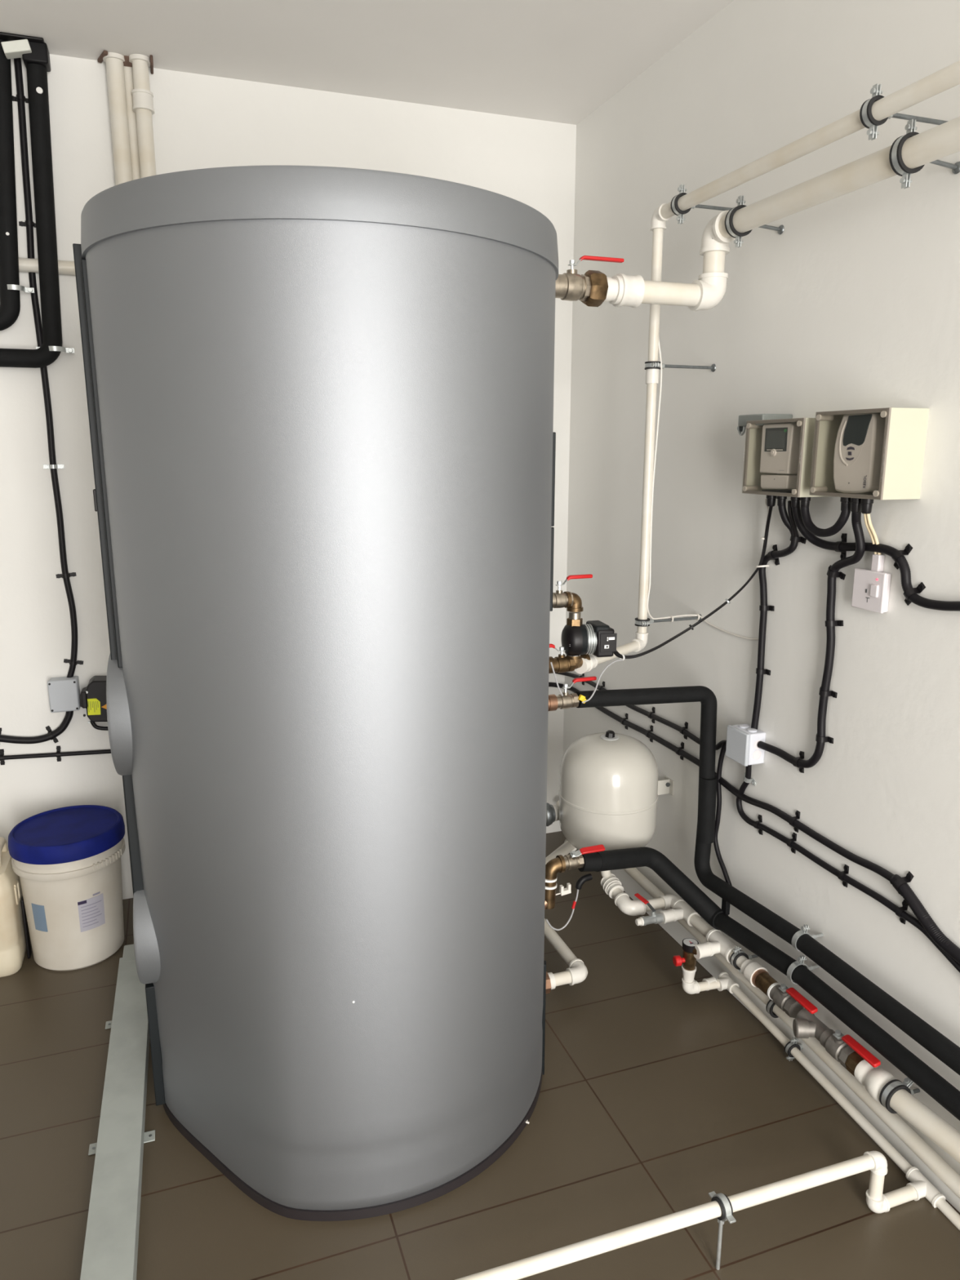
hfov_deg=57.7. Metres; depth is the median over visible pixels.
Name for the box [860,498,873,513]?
cable gland
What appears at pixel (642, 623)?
clamp
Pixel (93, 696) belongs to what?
switch
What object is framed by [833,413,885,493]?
controller
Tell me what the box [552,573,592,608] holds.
valve
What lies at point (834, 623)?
clip
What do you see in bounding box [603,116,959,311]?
pipe
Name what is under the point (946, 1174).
pipe
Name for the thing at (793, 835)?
clip
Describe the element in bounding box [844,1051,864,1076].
brass union
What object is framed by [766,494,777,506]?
cable gland
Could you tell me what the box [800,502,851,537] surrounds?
cable conduit
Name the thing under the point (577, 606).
brass elbow
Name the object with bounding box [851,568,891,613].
wall switch
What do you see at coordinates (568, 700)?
valve
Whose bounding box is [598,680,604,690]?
clip
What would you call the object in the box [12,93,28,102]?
clip
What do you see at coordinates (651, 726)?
clip
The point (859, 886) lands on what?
cable conduit
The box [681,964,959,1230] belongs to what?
pipe
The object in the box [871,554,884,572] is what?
cable gland
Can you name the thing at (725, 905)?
strap
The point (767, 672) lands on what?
clip
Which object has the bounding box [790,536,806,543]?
clip
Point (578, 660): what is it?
brass elbow
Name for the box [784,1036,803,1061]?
clamp
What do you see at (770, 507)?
cable
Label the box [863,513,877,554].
cable
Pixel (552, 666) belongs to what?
cable
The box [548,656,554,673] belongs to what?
brass nipple
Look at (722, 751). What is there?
cable conduit
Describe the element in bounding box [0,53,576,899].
wall
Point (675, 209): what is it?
clamp
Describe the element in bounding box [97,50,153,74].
pipe collar
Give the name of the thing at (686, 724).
clip
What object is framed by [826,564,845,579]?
clip
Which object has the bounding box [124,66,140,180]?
pipe
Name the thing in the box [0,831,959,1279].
floor
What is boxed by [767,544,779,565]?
clip
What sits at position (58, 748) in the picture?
clip
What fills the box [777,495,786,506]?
cable gland
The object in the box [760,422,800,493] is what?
controller
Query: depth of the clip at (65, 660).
2.86 m
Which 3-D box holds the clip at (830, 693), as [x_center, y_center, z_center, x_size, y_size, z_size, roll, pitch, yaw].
[0.818,0.124,2.066,0.025,0.017,0.055,-4,13,-19]
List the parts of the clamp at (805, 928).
threaded rod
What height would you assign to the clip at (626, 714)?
0.056 m
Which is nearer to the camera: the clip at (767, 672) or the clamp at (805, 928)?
the clamp at (805, 928)
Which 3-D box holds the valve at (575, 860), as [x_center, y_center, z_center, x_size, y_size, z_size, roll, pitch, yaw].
[0.281,0.598,2.400,0.123,0.063,0.046,-4,13,-18]
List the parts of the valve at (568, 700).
stem, lever, handle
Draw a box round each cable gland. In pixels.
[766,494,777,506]
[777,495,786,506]
[790,497,799,507]
[800,497,810,507]
[840,497,851,511]
[850,497,861,512]
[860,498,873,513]
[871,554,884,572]
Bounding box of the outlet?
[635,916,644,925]
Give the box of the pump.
[560,611,617,657]
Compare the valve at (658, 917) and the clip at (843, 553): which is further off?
the valve at (658, 917)
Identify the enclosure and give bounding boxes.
[742,417,826,497]
[809,407,928,499]
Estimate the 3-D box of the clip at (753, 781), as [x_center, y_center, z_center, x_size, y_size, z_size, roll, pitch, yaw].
[0.732,0.380,2.379,0.020,0.027,0.050,-4,13,-19]
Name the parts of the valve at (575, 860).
lever, handle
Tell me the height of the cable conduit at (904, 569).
0.198 m
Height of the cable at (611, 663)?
0.112 m
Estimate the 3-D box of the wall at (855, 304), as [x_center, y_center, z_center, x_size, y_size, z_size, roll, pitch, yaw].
[1.246,-0.003,1.024,0.120,2.672,5.095,-4,13,-19]
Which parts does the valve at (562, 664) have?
handle, stem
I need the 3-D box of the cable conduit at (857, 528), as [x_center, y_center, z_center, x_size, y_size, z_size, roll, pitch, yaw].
[0.791,-0.004,2.086,0.051,0.664,0.318,-3,13,-13]
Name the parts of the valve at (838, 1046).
stem, lever, handle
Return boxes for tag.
[577,694,586,703]
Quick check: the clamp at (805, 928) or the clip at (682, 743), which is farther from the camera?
the clip at (682, 743)
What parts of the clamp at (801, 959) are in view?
threaded rod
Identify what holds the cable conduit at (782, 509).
attached to the cable gland at (780, 500)
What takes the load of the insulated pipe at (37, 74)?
attached to the pipe elbow at (40, 55)
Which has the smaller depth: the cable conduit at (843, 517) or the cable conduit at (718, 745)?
the cable conduit at (843, 517)
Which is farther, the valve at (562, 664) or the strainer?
the valve at (562, 664)
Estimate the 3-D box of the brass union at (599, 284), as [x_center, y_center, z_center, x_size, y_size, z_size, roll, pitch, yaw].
[0.272,-0.842,2.087,0.042,0.082,0.082,-4,13,-19]
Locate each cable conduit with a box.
[0,711,73,743]
[3,749,111,759]
[13,57,77,677]
[548,682,893,880]
[555,671,726,750]
[713,742,732,885]
[736,764,959,972]
[751,502,799,729]
[757,509,865,768]
[791,501,959,611]
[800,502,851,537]
[889,874,959,964]
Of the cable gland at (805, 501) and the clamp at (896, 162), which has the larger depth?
the cable gland at (805, 501)
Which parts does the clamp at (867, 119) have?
threaded rod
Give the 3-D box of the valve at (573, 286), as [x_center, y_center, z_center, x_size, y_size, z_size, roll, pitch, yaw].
[0.261,-0.861,2.079,0.179,0.102,0.061,-4,13,-19]
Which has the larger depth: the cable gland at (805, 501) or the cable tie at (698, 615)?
the cable tie at (698, 615)
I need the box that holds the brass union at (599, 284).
[581,270,608,306]
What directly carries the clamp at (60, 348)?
attached to the wall at (200, 121)
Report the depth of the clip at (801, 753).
2.17 m
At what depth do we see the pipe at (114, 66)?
2.55 m
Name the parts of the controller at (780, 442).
dial knob, display glass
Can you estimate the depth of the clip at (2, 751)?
2.85 m
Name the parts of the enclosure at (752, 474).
screw post, screw post, screw post, screw post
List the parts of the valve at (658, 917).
handle, lever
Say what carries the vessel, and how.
attached to the wall at (855, 304)
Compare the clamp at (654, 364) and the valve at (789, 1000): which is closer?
the valve at (789, 1000)
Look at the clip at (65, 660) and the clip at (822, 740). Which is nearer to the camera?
the clip at (822, 740)
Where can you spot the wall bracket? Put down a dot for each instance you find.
(743, 419)
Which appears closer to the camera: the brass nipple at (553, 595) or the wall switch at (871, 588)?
the wall switch at (871, 588)
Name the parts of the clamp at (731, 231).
threaded rod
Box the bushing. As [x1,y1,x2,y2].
[546,971,551,994]
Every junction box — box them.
[47,675,80,712]
[725,724,765,766]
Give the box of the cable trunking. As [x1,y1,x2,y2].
[80,943,155,1279]
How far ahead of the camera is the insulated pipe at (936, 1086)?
2.18 m
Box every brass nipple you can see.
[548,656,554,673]
[548,693,557,711]
[552,593,555,608]
[555,276,559,297]
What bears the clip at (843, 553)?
attached to the wall at (855, 304)
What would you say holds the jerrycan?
on the floor
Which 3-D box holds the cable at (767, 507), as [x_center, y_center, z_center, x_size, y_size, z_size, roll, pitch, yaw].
[0.725,-0.282,2.216,0.011,0.154,0.042,2,12,10]
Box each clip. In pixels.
[0,748,4,764]
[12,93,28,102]
[18,220,35,227]
[43,464,64,468]
[45,725,58,743]
[55,572,76,577]
[56,746,61,761]
[63,658,83,665]
[555,883,571,895]
[577,673,584,684]
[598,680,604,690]
[620,713,627,729]
[644,724,653,742]
[647,706,655,723]
[675,742,684,759]
[679,721,688,739]
[743,772,756,786]
[753,814,762,835]
[755,668,770,675]
[759,605,774,611]
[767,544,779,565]
[786,832,796,853]
[788,810,799,832]
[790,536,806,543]
[792,751,804,773]
[815,733,833,743]
[818,686,837,697]
[825,620,843,626]
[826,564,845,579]
[833,533,847,559]
[837,864,848,887]
[891,543,912,569]
[892,871,914,895]
[895,899,907,924]
[902,582,925,605]
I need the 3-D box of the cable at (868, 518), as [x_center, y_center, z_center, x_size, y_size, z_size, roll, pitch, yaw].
[0.841,-0.210,1.868,0.052,0.134,0.014,-4,13,-19]
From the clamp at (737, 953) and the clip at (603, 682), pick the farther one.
the clip at (603, 682)
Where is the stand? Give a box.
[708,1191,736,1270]
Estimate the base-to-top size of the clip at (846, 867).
0.053 m
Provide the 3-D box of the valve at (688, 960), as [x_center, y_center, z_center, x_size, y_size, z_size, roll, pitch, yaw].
[0.581,0.888,2.442,0.070,0.080,0.056,-4,13,-19]
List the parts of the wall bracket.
plate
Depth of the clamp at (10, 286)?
2.55 m
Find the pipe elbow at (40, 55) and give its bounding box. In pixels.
[0,31,50,71]
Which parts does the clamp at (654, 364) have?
threaded rod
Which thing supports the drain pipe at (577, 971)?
attached to the bushing
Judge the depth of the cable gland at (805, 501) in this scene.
2.01 m
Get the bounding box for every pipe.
[0,39,20,330]
[0,63,62,368]
[18,257,75,275]
[105,57,132,185]
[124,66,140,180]
[131,59,155,177]
[455,1151,946,1279]
[544,918,587,989]
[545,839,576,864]
[546,802,559,826]
[555,800,959,1198]
[574,60,959,674]
[574,685,959,1075]
[575,847,959,1120]
[600,870,747,968]
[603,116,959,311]
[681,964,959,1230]
[853,1059,959,1164]
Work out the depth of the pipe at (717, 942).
2.60 m
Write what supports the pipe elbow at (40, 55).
attached to the ceiling
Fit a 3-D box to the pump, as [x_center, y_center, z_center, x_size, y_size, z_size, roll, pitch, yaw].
[0.281,-0.016,2.262,0.134,0.115,0.089,-2,12,-11]
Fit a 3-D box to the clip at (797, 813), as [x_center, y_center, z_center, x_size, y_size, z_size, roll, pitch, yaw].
[0.796,0.461,2.207,0.023,0.056,0.014,-4,14,-19]
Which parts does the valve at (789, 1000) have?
stem, lever, handle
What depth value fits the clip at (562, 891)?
2.41 m
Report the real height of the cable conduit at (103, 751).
0.053 m
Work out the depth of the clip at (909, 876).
1.88 m
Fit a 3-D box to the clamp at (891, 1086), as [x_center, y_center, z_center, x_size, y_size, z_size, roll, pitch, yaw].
[0.909,0.979,1.879,0.098,0.070,0.022,-4,13,-19]
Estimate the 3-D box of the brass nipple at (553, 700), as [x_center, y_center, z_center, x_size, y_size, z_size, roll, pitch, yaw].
[0.155,0.166,2.263,0.085,0.043,0.043,-4,13,-19]
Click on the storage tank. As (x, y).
(320, 399)
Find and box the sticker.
[35,87,43,93]
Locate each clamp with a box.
[7,284,34,293]
[35,346,74,352]
[635,613,702,626]
[644,360,715,372]
[671,183,732,224]
[724,195,784,248]
[729,945,758,973]
[765,999,777,1017]
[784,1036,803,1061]
[786,955,819,984]
[791,924,823,951]
[859,83,948,140]
[879,1077,919,1113]
[888,119,959,188]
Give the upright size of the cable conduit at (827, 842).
0.044 m
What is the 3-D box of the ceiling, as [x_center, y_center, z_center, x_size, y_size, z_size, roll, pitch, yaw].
[-1.069,-1.207,-0.011,4.989,0.120,5.215,-4,13,-19]
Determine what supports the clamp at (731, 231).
attached to the wall at (855, 304)
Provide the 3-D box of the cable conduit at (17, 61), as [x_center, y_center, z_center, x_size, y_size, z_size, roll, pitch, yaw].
[-1.338,-0.756,2.675,0.056,1.848,0.020,-4,13,-19]
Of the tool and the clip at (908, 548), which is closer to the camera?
the clip at (908, 548)
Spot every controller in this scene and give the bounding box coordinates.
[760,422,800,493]
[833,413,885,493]
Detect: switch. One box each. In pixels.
[80,675,107,723]
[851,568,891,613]
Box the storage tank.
[72,164,558,1221]
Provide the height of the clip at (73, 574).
0.018 m
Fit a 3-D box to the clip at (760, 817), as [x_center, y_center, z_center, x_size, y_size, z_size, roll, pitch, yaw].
[0.750,0.500,2.352,0.020,0.054,0.021,-4,13,-19]
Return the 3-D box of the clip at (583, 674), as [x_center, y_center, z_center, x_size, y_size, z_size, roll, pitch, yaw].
[0.386,0.146,3.326,0.022,0.054,0.017,-4,13,-19]
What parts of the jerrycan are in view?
handle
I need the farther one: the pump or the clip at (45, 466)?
the clip at (45, 466)
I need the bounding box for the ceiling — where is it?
[0,0,733,124]
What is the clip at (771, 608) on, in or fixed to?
attached to the wall at (855, 304)
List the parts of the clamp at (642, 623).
threaded rod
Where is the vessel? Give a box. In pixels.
[558,729,674,850]
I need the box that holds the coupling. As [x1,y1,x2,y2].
[740,959,781,999]
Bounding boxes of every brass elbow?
[545,854,565,909]
[563,591,582,612]
[565,654,590,669]
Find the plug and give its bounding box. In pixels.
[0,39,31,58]
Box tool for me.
[20,896,31,958]
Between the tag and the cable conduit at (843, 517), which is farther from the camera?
the tag
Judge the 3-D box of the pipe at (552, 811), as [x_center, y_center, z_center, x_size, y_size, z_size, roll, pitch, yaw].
[0.237,0.547,2.756,0.260,0.075,0.075,-4,13,-19]
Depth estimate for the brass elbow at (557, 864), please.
2.37 m
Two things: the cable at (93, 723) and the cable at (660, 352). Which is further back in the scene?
the cable at (93, 723)
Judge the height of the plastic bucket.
0.422 m
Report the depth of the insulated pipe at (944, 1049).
2.31 m
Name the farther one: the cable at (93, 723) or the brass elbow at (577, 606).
the cable at (93, 723)
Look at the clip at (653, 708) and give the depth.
2.84 m
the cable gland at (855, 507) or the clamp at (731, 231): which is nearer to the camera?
the cable gland at (855, 507)
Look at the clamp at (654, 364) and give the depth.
2.36 m
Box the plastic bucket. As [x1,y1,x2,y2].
[8,804,125,970]
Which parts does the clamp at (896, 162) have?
threaded rod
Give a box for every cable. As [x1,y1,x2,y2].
[89,720,107,730]
[545,888,578,930]
[550,662,563,696]
[582,658,622,703]
[613,506,771,658]
[646,338,758,639]
[763,498,768,542]
[787,500,798,536]
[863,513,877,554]
[866,513,880,555]
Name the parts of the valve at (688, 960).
knob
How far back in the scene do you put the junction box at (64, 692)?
2.82 m
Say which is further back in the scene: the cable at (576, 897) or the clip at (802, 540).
the cable at (576, 897)
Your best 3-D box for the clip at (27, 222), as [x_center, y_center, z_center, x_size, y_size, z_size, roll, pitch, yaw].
[-1.332,-1.230,2.575,0.059,0.016,0.026,-4,13,-19]
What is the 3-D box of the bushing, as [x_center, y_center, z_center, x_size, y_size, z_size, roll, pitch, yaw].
[0.151,0.963,2.435,0.078,0.062,0.062,-4,13,-19]
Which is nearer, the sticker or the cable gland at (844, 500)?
the cable gland at (844, 500)
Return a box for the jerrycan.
[0,836,29,977]
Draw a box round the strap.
[721,897,729,915]
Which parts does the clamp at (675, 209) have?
threaded rod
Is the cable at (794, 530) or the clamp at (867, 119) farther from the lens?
the cable at (794, 530)
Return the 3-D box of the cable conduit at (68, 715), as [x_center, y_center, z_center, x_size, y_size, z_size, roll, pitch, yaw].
[-1.672,0.303,2.783,0.692,0.109,0.022,-4,13,-19]
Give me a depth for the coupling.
2.29 m
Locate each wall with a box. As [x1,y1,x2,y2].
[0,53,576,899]
[563,0,959,1212]
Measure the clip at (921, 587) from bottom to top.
0.054 m
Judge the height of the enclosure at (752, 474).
0.175 m
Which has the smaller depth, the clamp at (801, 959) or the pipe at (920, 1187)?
the pipe at (920, 1187)
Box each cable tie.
[668,613,699,622]
[755,564,768,568]
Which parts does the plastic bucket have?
lid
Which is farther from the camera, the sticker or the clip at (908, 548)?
the sticker
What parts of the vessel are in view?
cap seat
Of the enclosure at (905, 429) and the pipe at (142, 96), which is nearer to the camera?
the enclosure at (905, 429)
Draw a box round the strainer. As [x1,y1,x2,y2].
[792,1008,833,1047]
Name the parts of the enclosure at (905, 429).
screw post, screw post, lid frame, screw post, screw post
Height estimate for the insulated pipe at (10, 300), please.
0.778 m
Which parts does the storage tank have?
lid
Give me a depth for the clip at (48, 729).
2.88 m
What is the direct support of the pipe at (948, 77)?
attached to the clamp at (654, 364)
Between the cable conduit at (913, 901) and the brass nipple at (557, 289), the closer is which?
the cable conduit at (913, 901)
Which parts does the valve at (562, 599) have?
stem, lever, handle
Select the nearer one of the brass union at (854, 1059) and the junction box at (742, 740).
the brass union at (854, 1059)
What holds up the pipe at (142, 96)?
attached to the pipe collar
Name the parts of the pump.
motor, control panel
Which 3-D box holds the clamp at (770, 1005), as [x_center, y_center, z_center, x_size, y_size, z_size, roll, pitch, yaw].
[0.784,0.960,2.291,0.062,0.061,0.019,-4,13,-19]
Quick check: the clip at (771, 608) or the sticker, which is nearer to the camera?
the clip at (771, 608)
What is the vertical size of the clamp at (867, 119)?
0.089 m
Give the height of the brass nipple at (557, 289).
0.058 m
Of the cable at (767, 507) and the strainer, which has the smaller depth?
the strainer
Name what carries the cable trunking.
on the floor
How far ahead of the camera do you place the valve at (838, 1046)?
1.99 m
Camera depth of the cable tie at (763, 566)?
2.23 m
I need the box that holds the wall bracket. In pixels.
[737,413,792,435]
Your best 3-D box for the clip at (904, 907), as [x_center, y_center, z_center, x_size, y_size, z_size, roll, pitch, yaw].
[0.916,0.593,1.894,0.020,0.054,0.016,-4,13,-19]
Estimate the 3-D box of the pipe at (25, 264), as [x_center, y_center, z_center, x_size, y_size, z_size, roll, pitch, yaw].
[-2.142,-1.053,2.312,4.180,0.039,0.039,-4,13,-19]
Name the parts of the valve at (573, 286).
stem, lever, handle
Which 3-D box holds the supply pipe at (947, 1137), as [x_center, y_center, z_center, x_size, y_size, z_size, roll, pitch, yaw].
[1.398,1.284,0.483,0.067,0.073,3.203,-4,13,-19]
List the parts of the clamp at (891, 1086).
threaded rod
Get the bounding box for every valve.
[549,643,575,672]
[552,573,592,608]
[555,255,624,301]
[555,675,596,709]
[563,844,604,870]
[634,893,663,925]
[672,937,698,970]
[769,983,817,1017]
[819,1029,880,1069]

